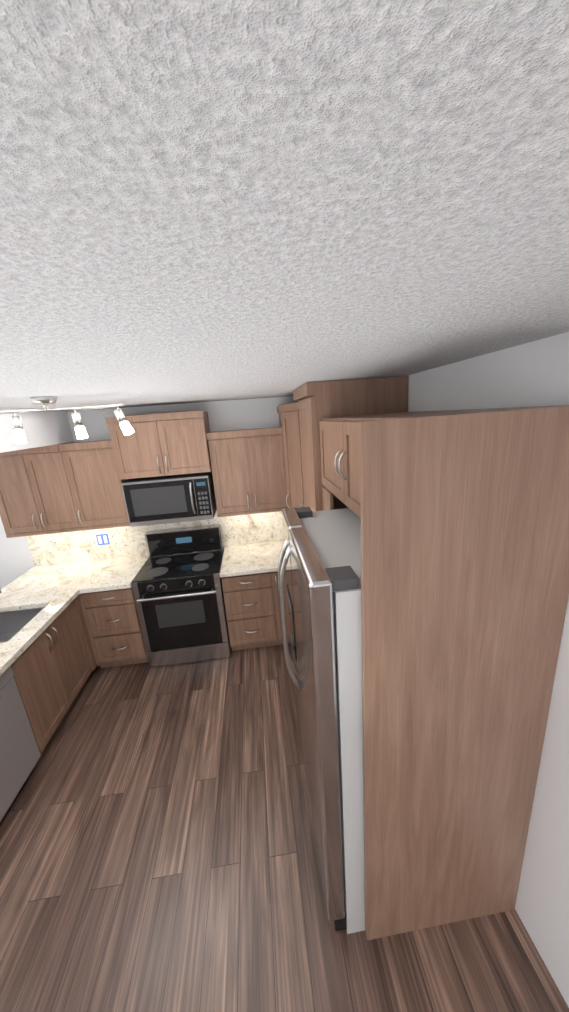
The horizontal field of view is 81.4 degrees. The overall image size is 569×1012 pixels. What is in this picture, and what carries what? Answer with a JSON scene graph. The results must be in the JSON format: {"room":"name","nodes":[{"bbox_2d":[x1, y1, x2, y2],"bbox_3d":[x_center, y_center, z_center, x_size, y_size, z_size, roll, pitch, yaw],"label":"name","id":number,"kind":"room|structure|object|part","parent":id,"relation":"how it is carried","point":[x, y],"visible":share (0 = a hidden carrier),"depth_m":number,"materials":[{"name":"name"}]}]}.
{"room":"kitchen","nodes":[
{"label":"kitchen","id":0,"kind":"room"},
{"bbox_2d":[0,396,298,588],"bbox_3d":[-2.860,0.347,3.415,7.395,2.420,0.120,-6,15,-5],"label":"wall","id":1,"kind":"structure","parent":0,"point":[16,561],"depth_m":3.29,"materials":[{"name":"white paint"}]},
{"bbox_2d":[0,440,129,537],"bbox_3d":[-2.042,-0.180,3.112,1.107,0.797,0.362,-6,15,-5],"label":"upper cabinet","id":2,"kind":"object","parent":1,"relation":"attached to","point":[64,487],"visible":0.96,"depth_m":2.98,"materials":[{"name":"brown wood"}]},
{"bbox_2d":[26,510,283,566],"bbox_3d":[-0.960,0.264,3.529,3.341,0.428,0.012,-6,15,-5],"label":"backsplash","id":3,"kind":"structure","parent":1,"relation":"attached to","point":[70,547],"depth_m":3.48,"materials":[{"name":"stone"}]},
{"bbox_2d":[96,534,109,544],"bbox_3d":[-1.889,0.349,3.440,0.115,0.115,0.008,-6,15,-5],"label":"electrical outlet","id":4,"kind":"object","parent":3,"relation":"attached to","point":[102,539],"visible":1,"depth_m":3.44,"materials":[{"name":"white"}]},
{"bbox_2d":[105,411,211,479],"bbox_3d":[-1.111,-0.574,3.078,0.813,0.540,0.422,-6,15,-5],"label":"upper cabinet","id":5,"kind":"object","parent":1,"relation":"attached to","point":[162,444],"visible":1,"depth_m":2.92,"materials":[{"name":"brown wood"}]},
{"bbox_2d":[121,471,216,526],"bbox_3d":[-1.077,-0.084,3.192,0.760,0.411,0.459,-6,15,-5],"label":"microwave","id":6,"kind":"object","parent":5,"relation":"attached to","point":[168,499],"visible":1,"depth_m":3.02,"materials":[{"name":"grey metal"}]},
{"bbox_2d":[206,427,287,516],"bbox_3d":[-0.346,-0.344,3.253,0.696,0.797,0.362,-6,15,-5],"label":"upper cabinet","id":7,"kind":"object","parent":1,"relation":"attached to","point":[248,471],"visible":0.94,"depth_m":3.11,"materials":[{"name":"brown wood"}]},
{"bbox_2d":[0,643,568,1011],"bbox_3d":[-2.448,2.341,0.784,7.395,0.100,6.280,-6,15,-5],"label":"floor","id":8,"kind":"structure","parent":0,"point":[158,850],"depth_m":1.67,"materials":[{"name":"brown wood"}]},
{"bbox_2d":[0,665,40,824],"bbox_3d":[-1.971,1.508,1.874,0.641,0.864,0.588,-6,15,-5],"label":"dishwasher","id":9,"kind":"object","parent":8,"relation":"on","point":[20,755],"visible":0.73,"depth_m":2.04,"materials":[{"name":"grey metal"}]},
{"bbox_2d":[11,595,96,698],"bbox_3d":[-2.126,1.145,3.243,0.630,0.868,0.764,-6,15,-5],"label":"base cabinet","id":10,"kind":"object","parent":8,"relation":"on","point":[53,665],"depth_m":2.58,"materials":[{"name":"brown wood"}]},
{"bbox_2d":[0,555,148,675],"bbox_3d":[-2.099,0.982,2.490,1.590,0.247,2.137,-6,15,-5],"label":"countertop","id":11,"kind":"structure","parent":10,"relation":"on","point":[36,601],"depth_m":2.89,"materials":[{"name":"stone"}]},
{"bbox_2d":[79,587,147,667],"bbox_3d":[-1.605,1.078,3.348,0.476,0.868,0.637,-6,15,-5],"label":"base cabinet","id":12,"kind":"object","parent":8,"relation":"on","point":[111,616],"depth_m":3.04,"materials":[{"name":"brown wood"}]},
{"bbox_2d":[131,524,230,667],"bbox_3d":[-0.982,0.882,3.315,0.770,1.175,0.695,-6,15,-5],"label":"range","id":13,"kind":"object","parent":8,"relation":"on","point":[177,587],"visible":0.98,"depth_m":3.11,"materials":[{"name":"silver metal"}]},
{"bbox_2d":[221,571,282,650],"bbox_3d":[-0.327,0.955,3.455,0.516,0.868,0.637,-6,15,-5],"label":"base cabinet","id":14,"kind":"object","parent":8,"relation":"on","point":[251,601],"depth_m":3.14,"materials":[{"name":"brown wood"}]},
{"bbox_2d":[284,571,290,643],"bbox_3d":[0.035,0.920,3.486,0.330,0.868,0.637,-6,15,-5],"label":"base cabinet","id":15,"kind":"object","parent":8,"relation":"on","point":[285,580],"depth_m":3.18,"materials":[{"name":"brown wood"}]},
{"bbox_2d":[220,540,283,577],"bbox_3d":[0.070,0.492,3.310,1.380,0.040,0.765,-6,15,-5],"label":"countertop","id":16,"kind":"structure","parent":15,"relation":"on","point":[246,559],"depth_m":3.24,"materials":[{"name":"stone"}]},
{"bbox_2d":[277,507,364,933],"bbox_3d":[0.426,0.928,1.696,0.822,1.735,0.900,-6,15,-5],"label":"fridge","id":17,"kind":"object","parent":8,"relation":"on","point":[334,535],"depth_m":1.27,"materials":[{"name":"grey metal"}]},
{"bbox_3d":[0.007,0.525,1.783,0.083,0.796,0.382,-6,15,-5],"label":"fridge handle","id":18,"kind":"part","parent":17,"relation":"part of","materials":[{"name":"silver metal"}]},
{"bbox_3d":[0.124,0.908,1.658,0.076,1.635,0.900,-6,15,-5],"label":"fridge door","id":19,"kind":"part","parent":17,"relation":"part of","materials":[{"name":"silver metal"}]},
{"bbox_2d":[293,376,408,511],"bbox_3d":[0.486,0.327,2.589,0.642,2.416,0.618,-6,15,-5],"label":"pantry","id":20,"kind":"object","parent":8,"relation":"on","point":[317,403],"visible":0.19,"depth_m":2.02,"materials":[{"name":"brown wood"}]},
{"bbox_2d":[319,405,568,940],"bbox_3d":[0.564,0.659,1.750,0.692,2.205,1.171,-6,15,-5],"label":"cabinet","id":21,"kind":"object","parent":8,"relation":"on","point":[463,515],"visible":0.98,"depth_m":1.10,"materials":[{"name":"brown wood"}]},
{"bbox_2d":[0,0,568,411],"bbox_3d":[-0.443,-0.295,0.307,2.991,0.100,6.280,-6,15,-5],"label":"ceiling","id":22,"kind":"structure","parent":0,"point":[212,200],"depth_m":0.28,"materials":[{"name":"white paint"}]},
{"bbox_2d":[0,396,133,443],"bbox_3d":[-1.255,-0.461,1.764,0.840,0.227,0.209,-6,15,-5],"label":"spotlight","id":23,"kind":"object","parent":22,"relation":"attached to","point":[18,432],"visible":1,"depth_m":1.78,"materials":[{"name":"silver metal"}]},
{"bbox_2d":[407,332,568,1006],"bbox_3d":[1.071,0.780,0.755,0.120,2.420,6.040,-6,15,-5],"label":"wall","id":24,"kind":"structure","parent":0,"point":[533,373],"depth_m":1.26,"materials":[{"name":"white paint"}]},
{"bbox_2d":[277,403,301,507],"bbox_3d":[0.332,-0.451,3.095,0.717,0.990,0.755,-6,15,-5],"label":"upper cabinet","id":25,"kind":"object","parent":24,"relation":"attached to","point":[288,419],"visible":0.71,"depth_m":2.88,"materials":[{"name":"brown wood"}]},
{"bbox_3d":[-3.731,0.022,0.032,5.169,0.100,6.280,-6,15,-5],"label":"ceiling","id":26,"kind":"structure","parent":0,"visible":0},
{"bbox_2d":[0,407,73,452],"bbox_3d":[-1.506,-0.010,0.273,0.349,0.280,6.121,-8,16,-12],"label":"wall","id":27,"kind":"structure","parent":26,"relation":"attached to","point":[40,429],"depth_m":2.54,"materials":[{"name":"white paint"}]}
]}

